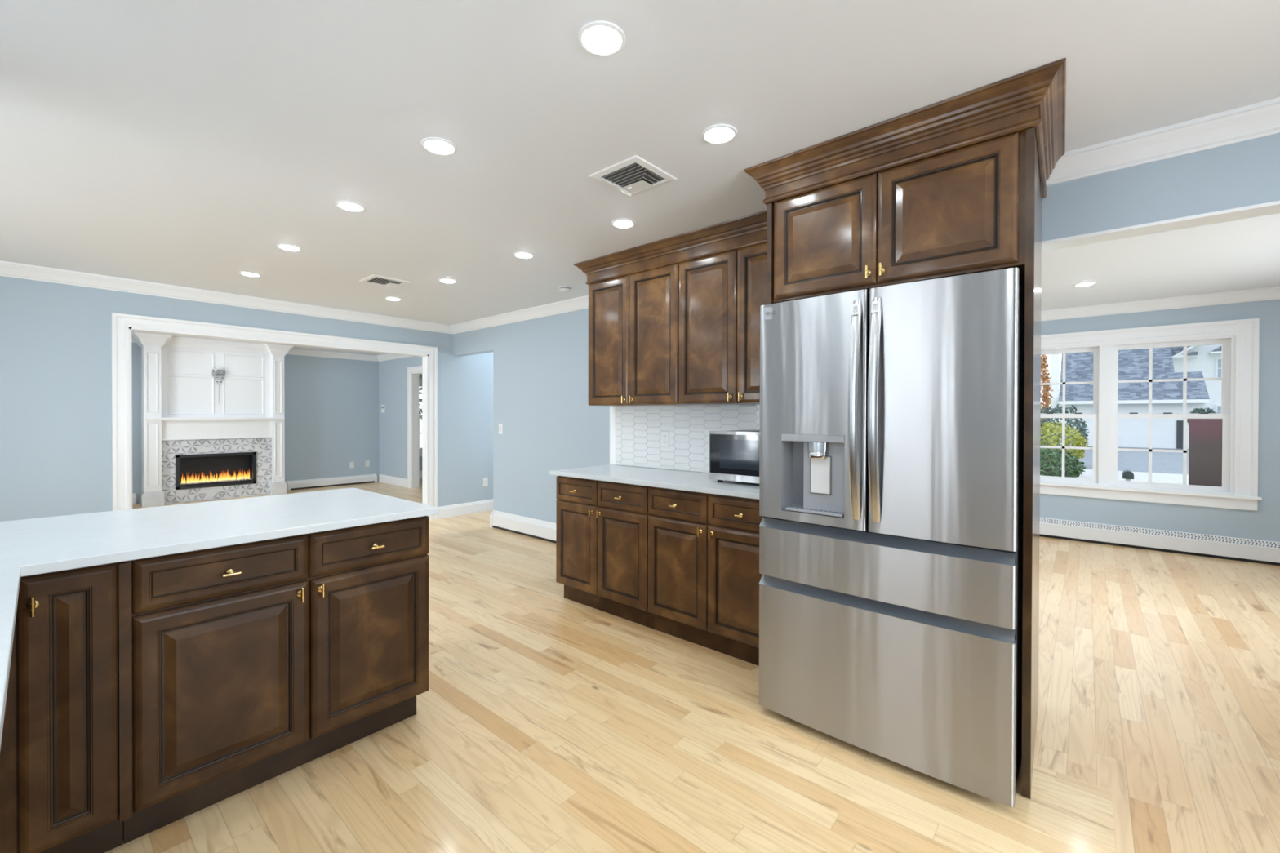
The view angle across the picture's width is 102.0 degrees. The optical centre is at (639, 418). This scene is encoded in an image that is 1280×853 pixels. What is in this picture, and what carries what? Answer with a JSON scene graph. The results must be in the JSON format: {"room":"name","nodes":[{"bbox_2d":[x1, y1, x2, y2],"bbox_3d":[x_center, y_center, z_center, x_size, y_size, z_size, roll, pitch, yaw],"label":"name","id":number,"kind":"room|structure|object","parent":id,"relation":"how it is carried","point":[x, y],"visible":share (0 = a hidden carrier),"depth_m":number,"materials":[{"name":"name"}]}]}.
{"room":"kitchen","nodes":[
{"label":"kitchen","id":0,"kind":"room"},
{"bbox_2d":[0,275,493,521],"bbox_3d":[-3.768,0.045,5.138,0.120,2.430,8.350,0,0,41],"label":"wall","id":1,"kind":"structure","parent":0,"point":[55,339],"depth_m":4.20,"materials":[{"name":"blue paint"}]},
{"bbox_2d":[111,312,437,519],"bbox_3d":[-3.505,0.188,5.426,0.153,2.141,2.842,0,0,41],"label":"trim","id":2,"kind":"structure","parent":1,"relation":"attached to","point":[122,325],"depth_m":4.82,"materials":[{"name":"white wood"}]},
{"bbox_2d":[0,260,588,334],"bbox_3d":[-3.132,-1.107,3.256,3.290,0.100,6.080,0,0,41],"label":"trim","id":3,"kind":"structure","parent":1,"relation":"attached to","point":[11,269],"depth_m":5.00,"materials":[{"name":"white wood"}]},
{"bbox_2d":[437,499,493,519],"bbox_3d":[-1.795,1.177,7.328,0.016,0.148,2.264,0,0,41],"label":"baseboard","id":4,"kind":"structure","parent":1,"relation":"attached to","point":[453,510],"depth_m":6.75,"materials":[{"name":"white wood"}]},
{"bbox_2d":[483,477,488,486],"bbox_3d":[-2.084,0.857,6.997,0.008,0.116,0.072,0,0,41],"label":"outlet","id":5,"kind":"object","parent":1,"relation":"attached to","point":[485,479],"visible":1,"depth_m":6.99,"materials":[{"name":"white plastic"}]},
{"bbox_2d":[131,342,422,503],"bbox_3d":[-6.047,0.015,9.024,0.150,2.430,7.650,0,0,41],"label":"wall","id":6,"kind":"structure","parent":0,"point":[331,405],"depth_m":9.34,"materials":[{"name":"blue paint"}]},
{"bbox_2d":[132,493,136,505],"bbox_3d":[-7.818,1.161,6.825,0.059,0.158,1.700,0,0,41],"label":"baseboard heater","id":7,"kind":"object","parent":6,"relation":"attached to","point":[134,497],"visible":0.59,"depth_m":7.44,"materials":[{"name":"white metal"}]},
{"bbox_2d":[286,473,377,490],"bbox_3d":[-5.559,1.150,9.439,0.059,0.158,1.470,0,0,41],"label":"baseboard heater","id":8,"kind":"object","parent":6,"relation":"attached to","point":[348,480],"visible":1,"depth_m":9.37,"materials":[{"name":"white metal"}]},
{"bbox_2d":[289,474,374,484],"bbox_3d":[-5.562,1.099,9.441,0.051,0.050,1.430,0,0,41],"label":"hood","id":9,"kind":"object","parent":8,"relation":"attached to","point":[369,477],"depth_m":9.43,"materials":[{"name":"white metal"}]},
{"bbox_2d":[350,462,354,468],"bbox_3d":[-5.379,0.868,9.684,0.008,0.116,0.072,0,0,41],"label":"outlet","id":10,"kind":"object","parent":6,"relation":"attached to","point":[352,464],"visible":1,"depth_m":9.68,"materials":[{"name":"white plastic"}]},
{"bbox_2d":[365,460,369,466],"bbox_3d":[-5.199,0.861,9.893,0.008,0.116,0.072,0,0,41],"label":"outlet","id":11,"kind":"object","parent":6,"relation":"attached to","point":[367,462],"visible":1,"depth_m":9.89,"materials":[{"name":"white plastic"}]},
{"bbox_2d":[418,377,422,456],"bbox_3d":[-4.335,-0.023,10.960,0.210,1.610,1.060,0,0,41],"label":"window","id":12,"kind":"structure","parent":6,"relation":"in","point":[420,379],"depth_m":10.69,"materials":[{"name":"white"}]},
{"bbox_2d":[418,471,422,478],"bbox_3d":[-4.281,1.149,10.952,0.016,0.148,2.130,0,0,41],"label":"baseboard","id":13,"kind":"structure","parent":6,"relation":"attached to","point":[420,472],"depth_m":10.66,"materials":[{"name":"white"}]},
{"bbox_2d":[378,355,422,479],"bbox_3d":[-3.457,0.023,8.748,4.130,2.430,0.120,0,0,41],"label":"wall","id":14,"kind":"structure","parent":0,"point":[393,374],"depth_m":9.63,"materials":[{"name":"blue paint"}]},
{"bbox_2d":[286,348,413,361],"bbox_3d":[-4.030,-1.139,8.075,4.130,0.100,1.640,0,0,41],"label":"trim","id":15,"kind":"structure","parent":14,"relation":"attached to","point":[292,351],"depth_m":9.46,"materials":[{"name":"white wood"}]},
{"bbox_2d":[381,404,385,412],"bbox_3d":[-4.901,-0.187,9.898,0.120,0.150,0.027,0,0,41],"label":"thermostat","id":16,"kind":"object","parent":14,"relation":"attached to","point":[383,406],"visible":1,"depth_m":9.87,"materials":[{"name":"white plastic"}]},
{"bbox_2d":[377,474,407,487],"bbox_3d":[-4.595,1.156,9.646,1.248,0.148,0.016,0,0,41],"label":"baseboard","id":17,"kind":"structure","parent":14,"relation":"attached to","point":[400,482],"depth_m":9.63,"materials":[{"name":"white wood"}]},
{"bbox_2d":[407,365,422,488],"bbox_3d":[-3.666,0.167,8.914,1.100,2.140,0.153,0,0,41],"label":"trim","id":18,"kind":"structure","parent":14,"relation":"attached to","point":[413,372],"depth_m":9.20,"materials":[{"name":"white wood"}]},
{"bbox_2d":[453,308,609,523],"bbox_3d":[-1.108,0.048,5.609,3.290,2.430,0.120,0,0,41],"label":"wall","id":19,"kind":"structure","parent":0,"point":[540,365],"depth_m":5.49,"materials":[{"name":"blue paint"}]},
{"bbox_2d":[498,423,502,434],"bbox_3d":[-1.601,0.119,5.950,0.072,0.116,0.009,0,0,41],"label":"light switch","id":20,"kind":"object","parent":19,"relation":"attached to","point":[500,425],"visible":1,"depth_m":5.94,"materials":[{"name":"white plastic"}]},
{"bbox_2d":[489,510,555,542],"bbox_3d":[-0.866,1.169,5.287,2.250,0.193,0.059,0,0,41],"label":"baseboard heater","id":21,"kind":"object","parent":19,"relation":"attached to","point":[525,526],"visible":0.53,"depth_m":5.60,"materials":[{"name":"white metal"}]},
{"bbox_2d":[0,0,1279,355],"bbox_3d":[-1.629,-1.221,4.375,12.900,0.120,10.000,0,0,41],"label":"ceiling","id":22,"kind":"structure","parent":0,"point":[180,143],"depth_m":1.96,"materials":[{"name":"white paint"}]},
{"bbox_2d":[239,271,261,276],"bbox_3d":[-3.131,-1.155,4.167,0.143,0.014,0.143,0,0,41],"label":"recessed light","id":23,"kind":"object","parent":22,"relation":"in","point":[246,273],"visible":1,"depth_m":4.14,"materials":[{"name":"white"}]},
{"bbox_2d":[276,244,302,251],"bbox_3d":[-2.368,-1.150,3.502,0.143,0.014,0.143,0,0,41],"label":"recessed light","id":24,"kind":"object","parent":22,"relation":"in","point":[285,246],"visible":1,"depth_m":3.48,"materials":[{"name":"white plastic"}]},
{"bbox_2d":[335,200,365,211],"bbox_3d":[-1.566,-1.143,2.807,0.143,0.014,0.143,0,0,41],"label":"recessed light","id":25,"kind":"object","parent":22,"relation":"in","point":[345,205],"visible":1,"depth_m":2.79,"materials":[{"name":"white"}]},
{"bbox_2d":[359,274,410,288],"bbox_3d":[-2.160,-1.153,4.388,0.300,0.018,0.300,0,0,41],"label":"ceiling vent","id":26,"kind":"object","parent":22,"relation":"in","point":[373,279],"visible":1,"depth_m":4.37,"materials":[{"name":"white plastic"}]},
{"bbox_2d":[385,297,401,300],"bbox_3d":[-2.399,-1.159,5.042,0.143,0.014,0.143,0,0,41],"label":"recessed light","id":27,"kind":"object","parent":22,"relation":"in","point":[387,298],"visible":1,"depth_m":5.01,"materials":[{"name":"white"}]},
{"bbox_2d":[421,137,457,155],"bbox_3d":[-0.843,-1.138,2.179,0.143,0.014,0.143,0,0,41],"label":"recessed light","id":28,"kind":"object","parent":22,"relation":"in","point":[437,145],"visible":1,"depth_m":2.16,"materials":[{"name":"white plastic"}]},
{"bbox_2d":[438,278,457,283],"bbox_3d":[-1.616,-1.153,4.361,0.143,0.014,0.143,0,0,41],"label":"recessed light","id":29,"kind":"object","parent":22,"relation":"in","point":[443,280],"visible":1,"depth_m":4.33,"materials":[{"name":"white"}]},
{"bbox_2d":[513,251,533,258],"bbox_3d":[-0.818,-1.147,3.655,0.143,0.014,0.143,0,0,41],"label":"recessed light","id":30,"kind":"object","parent":22,"relation":"in","point":[524,255],"visible":1,"depth_m":3.63,"materials":[{"name":"white plastic"}]},
{"bbox_2d":[558,285,573,292],"bbox_3d":[-0.659,-1.141,4.582,0.128,0.038,0.128,0,0,41],"label":"smoke detector","id":31,"kind":"object","parent":22,"relation":"attached to","point":[562,288],"visible":1,"depth_m":4.54,"materials":[{"name":"white plastic"}]},
{"bbox_2d":[577,20,625,56],"bbox_3d":[-0.114,-1.132,1.556,0.143,0.014,0.143,0,0,41],"label":"recessed light","id":32,"kind":"object","parent":22,"relation":"in","point":[603,38],"visible":1,"depth_m":1.54,"materials":[{"name":"white plastic"}]},
{"bbox_2d":[611,218,635,228],"bbox_3d":[-0.098,-1.142,3.051,0.143,0.014,0.143,0,0,41],"label":"recessed light","id":33,"kind":"object","parent":22,"relation":"in","point":[620,223],"visible":1,"depth_m":3.03,"materials":[{"name":"white"}]},
{"bbox_2d":[588,155,677,196],"bbox_3d":[-0.032,-1.136,2.461,0.300,0.018,0.300,0,0,41],"label":"ceiling vent","id":34,"kind":"object","parent":22,"relation":"in","point":[633,175],"visible":1,"depth_m":2.44,"materials":[{"name":"white plastic"}]},
{"bbox_2d":[701,124,737,143],"bbox_3d":[0.318,-1.135,2.081,0.143,0.014,0.143,0,0,41],"label":"recessed light","id":35,"kind":"object","parent":22,"relation":"in","point":[718,133],"visible":1,"depth_m":2.06,"materials":[{"name":"white plastic"}]},
{"bbox_2d":[1073,281,1095,286],"bbox_3d":[3.794,-1.141,4.425,0.143,0.014,0.143,0,0,41],"label":"recessed light","id":36,"kind":"object","parent":22,"relation":"in","point":[1088,283],"visible":1,"depth_m":4.40,"materials":[{"name":"white"}]},
{"bbox_2d":[105,477,1279,852],"bbox_3d":[-1.635,1.319,4.391,12.900,0.100,10.000,0,0,41],"label":"floor","id":37,"kind":"structure","parent":0,"point":[546,722],"depth_m":2.04,"materials":[{"name":"beige wood"}]},
{"bbox_2d":[0,561,132,852],"bbox_3d":[-2.058,0.846,1.437,0.817,0.882,0.869,0,0,41],"label":"base cabinet","id":38,"kind":"object","parent":37,"relation":"on","point":[66,750],"visible":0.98,"depth_m":1.43,"materials":[{"name":"brown wood"}]},
{"bbox_2d":[0,487,438,750],"bbox_3d":[-0.764,0.395,0.923,3.558,0.028,1.789,0,0,41],"label":"countertop","id":39,"kind":"structure","parent":38,"relation":"on","point":[42,545],"depth_m":1.75,"materials":[{"name":"white stone"}]},
{"bbox_2d":[131,331,293,507],"bbox_3d":[-6.506,0.022,7.989,0.506,2.428,1.894,0,0,41],"label":"fireplace","id":40,"kind":"object","parent":37,"relation":"on","point":[196,446],"visible":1,"depth_m":7.89,"materials":[{"name":"white painted wood"},{"name":"patterned marble tile"},{"name":"black steel"}]},
{"bbox_2d":[145,417,284,421],"bbox_3d":[-6.420,0.009,7.917,0.177,0.045,1.657,0,0,41],"label":"mantel shelf","id":41,"kind":"object","parent":40,"relation":"attached to","point":[147,419],"depth_m":7.85,"materials":[{"name":"white wood"}]},
{"bbox_2d":[211,365,226,402],"bbox_3d":[-6.450,-0.515,7.950,0.084,0.577,0.178,0,0,41],"label":"wall sconce","id":42,"kind":"object","parent":40,"relation":"attached to","point":[218,372],"visible":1,"depth_m":7.94,"materials":[{"name":"silver metal"}]},
{"bbox_2d":[123,515,428,844],"bbox_3d":[-1.480,0.843,2.105,0.817,0.882,0.921,0,0,41],"label":"base cabinet","id":43,"kind":"object","parent":37,"relation":"on","point":[253,664],"visible":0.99,"depth_m":1.78,"materials":[{"name":"brown wood"}]},
{"bbox_2d":[555,475,653,628],"bbox_3d":[-0.103,0.837,3.583,0.840,0.882,0.607,0,0,41],"label":"base cabinet","id":44,"kind":"object","parent":37,"relation":"on","point":[602,526],"visible":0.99,"depth_m":3.35,"materials":[{"name":"wood"}]},
{"bbox_2d":[647,486,763,666],"bbox_3d":[0.540,0.842,3.028,0.852,0.882,0.607,0,0,41],"label":"base cabinet","id":45,"kind":"object","parent":37,"relation":"on","point":[704,577],"visible":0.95,"depth_m":2.83,"materials":[{"name":"wood"}]},
{"bbox_2d":[549,464,759,499],"bbox_3d":[0.218,0.382,3.295,1.718,0.028,0.620,0,0,41],"label":"countertop","id":46,"kind":"structure","parent":45,"relation":"on","point":[696,482],"depth_m":3.21,"materials":[{"name":"white stone"}]},
{"bbox_2d":[708,430,759,484],"bbox_3d":[0.718,0.222,3.003,0.508,0.298,0.378,0,0,41],"label":"microwave","id":47,"kind":"object","parent":46,"relation":"on","point":[733,455],"visible":0.52,"depth_m":2.92,"materials":[{"name":"grey metal"}]},
{"bbox_2d":[767,202,775,304],"bbox_3d":[0.838,0.148,2.671,0.022,2.274,0.753,0,0,41],"label":"panel","id":48,"kind":"object","parent":37,"relation":"on","point":[770,206],"visible":0.14,"depth_m":2.38,"materials":[{"name":"brown wood"}]},
{"bbox_2d":[759,267,1024,807],"bbox_3d":[1.105,0.397,2.244,0.914,1.784,0.882,0,0,41],"label":"refrigerator","id":49,"kind":"object","parent":37,"relation":"on","point":[891,432],"visible":1,"depth_m":1.88,"materials":[{"name":"grey metal"}]},
{"bbox_2d":[1021,126,1041,799],"bbox_3d":[1.563,0.154,2.044,0.025,2.274,0.753,0,0,41],"label":"panel","id":50,"kind":"object","parent":37,"relation":"on","point":[1033,281],"visible":1,"depth_m":1.76,"materials":[{"name":"brown wood"}]},
{"bbox_2d":[1035,765,1114,830],"bbox_3d":[1.482,1.302,1.771,0.198,0.021,0.241,0,0,41],"label":"floor","id":51,"kind":"structure","parent":37,"relation":"on","point":[1076,798],"depth_m":1.76,"materials":[{"name":"brown wood"}]},
{"bbox_2d":[1040,286,1279,542],"bbox_3d":[4.520,0.061,5.523,4.820,2.430,0.232,0,0,41],"label":"wall","id":52,"kind":"structure","parent":0,"point":[1262,524],"depth_m":4.83,"materials":[{"name":"blue paint"}]},
{"bbox_2d":[1040,318,1262,511],"bbox_3d":[4.440,-0.043,5.606,2.940,1.713,0.210,0,0,41],"label":"window","id":53,"kind":"structure","parent":52,"relation":"attached to","point":[1223,451],"depth_m":4.93,"materials":[{"name":"white"}]},
{"bbox_2d":[1039,517,1279,565],"bbox_3d":[4.487,1.175,5.472,4.690,0.203,0.059,0,0,41],"label":"baseboard heater","id":54,"kind":"object","parent":52,"relation":"attached to","point":[1263,552],"visible":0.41,"depth_m":4.97,"materials":[{"name":"white metal"}]},
{"bbox_2d":[1040,517,1279,548],"bbox_3d":[4.490,1.101,5.475,4.650,0.050,0.051,0,0,41],"label":"hood","id":55,"kind":"object","parent":54,"relation":"attached to","point":[1098,527],"depth_m":4.99,"materials":[{"name":"white metal"}]},
{"bbox_2d":[1040,133,1279,241],"bbox_3d":[2.745,-0.961,1.602,2.392,0.345,0.120,0,0,41],"label":"wall","id":56,"kind":"structure","parent":0,"point":[1245,173],"depth_m":2.07,"materials":[{"name":"blue paint"}]},
{"bbox_2d":[1040,97,1279,187],"bbox_3d":[2.680,-1.083,1.524,2.390,0.100,0.082,0,0,41],"label":"trim","id":57,"kind":"structure","parent":56,"relation":"attached to","point":[1260,119],"depth_m":2.03,"materials":[{"name":"white wood"}]},
{"bbox_2d":[1041,200,1279,251],"bbox_3d":[2.744,-0.782,1.603,2.392,0.013,0.132,0,0,41],"label":"trim","id":58,"kind":"structure","parent":56,"relation":"attached to","point":[1272,207],"depth_m":2.10,"materials":[{"name":"white wood"}]},
{"bbox_3d":[0.820,0.067,3.269,2.688,2.430,0.120,0,0,41],"label":"wall","id":59,"kind":"structure","parent":0,"visible":0},
{"bbox_2d":[609,405,616,464],"bbox_3d":[-0.212,0.132,4.077,0.066,0.459,0.006,0,0,41],"label":"trim","id":60,"kind":"structure","parent":59,"relation":"attached to","point":[612,408],"depth_m":4.08,"materials":[{"name":"white wood"}]},
{"bbox_2d":[588,262,688,405],"bbox_3d":[-0.001,-0.589,3.694,0.838,0.988,0.298,0,0,41],"label":"upper cabinet","id":61,"kind":"object","parent":59,"relation":"attached to","point":[633,319],"visible":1,"depth_m":3.58,"materials":[{"name":"brown wood"}]},
{"bbox_2d":[615,404,759,472],"bbox_3d":[0.444,0.137,3.509,1.665,0.459,0.009,0,0,41],"label":"tile backsplash","id":62,"kind":"structure","parent":59,"relation":"attached to","point":[639,428],"depth_m":3.67,"materials":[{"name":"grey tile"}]},
{"bbox_2d":[661,431,669,447],"bbox_3d":[0.179,0.149,3.727,0.072,0.116,0.008,0,0,41],"label":"outlet","id":63,"kind":"object","parent":62,"relation":"attached to","point":[664,434],"visible":1,"depth_m":3.72,"materials":[{"name":"white plastic"}]},
{"bbox_2d":[678,242,767,404],"bbox_3d":[0.641,-0.584,3.140,0.852,0.988,0.298,0,0,41],"label":"upper cabinet","id":64,"kind":"object","parent":59,"relation":"attached to","point":[722,295],"visible":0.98,"depth_m":3.11,"materials":[{"name":"brown wood"}]},
{"bbox_2d":[773,127,1040,302],"bbox_3d":[1.192,-0.823,2.339,0.932,0.578,0.787,0,0,41],"label":"upper cabinet","id":65,"kind":"object","parent":59,"relation":"attached to","point":[961,211],"visible":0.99,"depth_m":2.00,"materials":[{"name":"brown wood"}]},
{"bbox_2d":[573,57,1066,284],"bbox_3d":[0.530,-1.068,2.880,2.860,0.153,0.831,0,0,41],"label":"crown molding","id":66,"kind":"structure","parent":65,"relation":"attached to","point":[1036,97],"depth_m":2.05,"materials":[{"name":"brown wood"}]},
{"label":"outside","id":67,"kind":"structure","parent":0,"visible":0},
{"bbox_3d":[23.787,1.956,23.728,85.000,0.300,83.000,0,0,41],"label":"ground","id":68,"kind":"structure","parent":67,"visible":0},
{"bbox_2d":[418,386,422,421],"bbox_3d":[-7.581,-0.811,17.991,3.995,5.165,4.685,0,0,41],"label":"tree","id":69,"kind":"object","parent":68,"relation":"on","point":[420,388],"visible":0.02,"depth_m":16.72,"materials":[{"name":"green plant"}]},
{"bbox_2d":[1040,355,1053,436],"bbox_3d":[19.549,-1.235,26.675,2.798,6.027,2.703,0,0,41],"label":"tree","id":70,"kind":"object","parent":68,"relation":"on","point":[1046,398],"visible":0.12,"depth_m":25.75,"materials":[{"name":"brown plant"}]},
{"bbox_2d":[1040,448,1085,477],"bbox_3d":[11.275,1.286,14.380,1.672,1.101,1.541,0,0,41],"label":"shrub","id":71,"kind":"object","parent":68,"relation":"on","point":[1071,470],"visible":0.56,"depth_m":13.87,"materials":[{"name":"green plant"}]},
{"bbox_2d":[1040,422,1088,469],"bbox_3d":[12.967,0.957,16.517,2.037,1.740,1.609,0,0,41],"label":"shrub","id":72,"kind":"object","parent":68,"relation":"on","point":[1078,439],"visible":0.33,"depth_m":16.04,"materials":[{"name":"yellow plant"}]},
{"bbox_2d":[1122,470,1133,480],"bbox_3d":[13.396,1.637,14.236,0.220,0.410,0.450,0,0,41],"label":"mailbox","id":73,"kind":"object","parent":68,"relation":"on","point":[1127,475],"visible":0.85,"depth_m":14.08,"materials":[{"name":"grey metal"}]},
{"bbox_2d":[1170,344,1222,413],"bbox_3d":[42.032,-3.263,33.383,12.070,10.100,8.500,0,0,41],"label":"house","id":74,"kind":"structure","parent":68,"relation":"on","point":[1206,359],"depth_m":33.59,"materials":[{"name":"white plastic"}]},
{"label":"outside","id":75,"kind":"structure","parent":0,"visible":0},
{"bbox_2d":[1050,449,1188,474],"bbox_3d":[34.648,1.906,35.688,8.200,0.302,50.700,0,0,41],"label":"driveway","id":76,"kind":"structure","parent":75,"point":[1133,461],"depth_m":21.76,"materials":[{"name":"grey concrete"}]},
{"bbox_2d":[1040,404,1088,464],"bbox_3d":[15.906,0.618,19.987,2.143,2.389,1.967,0,0,41],"label":"shrub","id":77,"kind":"object","parent":76,"relation":"on","point":[1058,410],"visible":0.28,"depth_m":19.55,"materials":[{"name":"green plant"}]},
{"bbox_2d":[1050,346,1209,450],"bbox_3d":[30.428,-2.695,32.805,6.630,8.920,8.550,0,0,41],"label":"neighboring house","id":78,"kind":"structure","parent":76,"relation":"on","point":[1133,364],"depth_m":30.07,"materials":[{"name":"white plastic"}]},
{"bbox_2d":[1186,407,1216,425],"bbox_3d":[28.122,0.617,25.887,1.241,2.371,1.339,0,0,41],"label":"shrub","id":79,"kind":"object","parent":76,"relation":"on","point":[1196,410],"visible":0.15,"depth_m":25.81,"materials":[{"name":"green plant"}]},
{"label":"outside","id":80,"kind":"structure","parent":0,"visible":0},
{"bbox_2d":[1064,469,1188,484],"bbox_3d":[21.816,2.014,10.433,20.600,0.300,4.300,0,0,41],"label":"sidewalk","id":81,"kind":"structure","parent":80,"point":[1174,478],"depth_m":16.06,"materials":[{"name":"concrete"}]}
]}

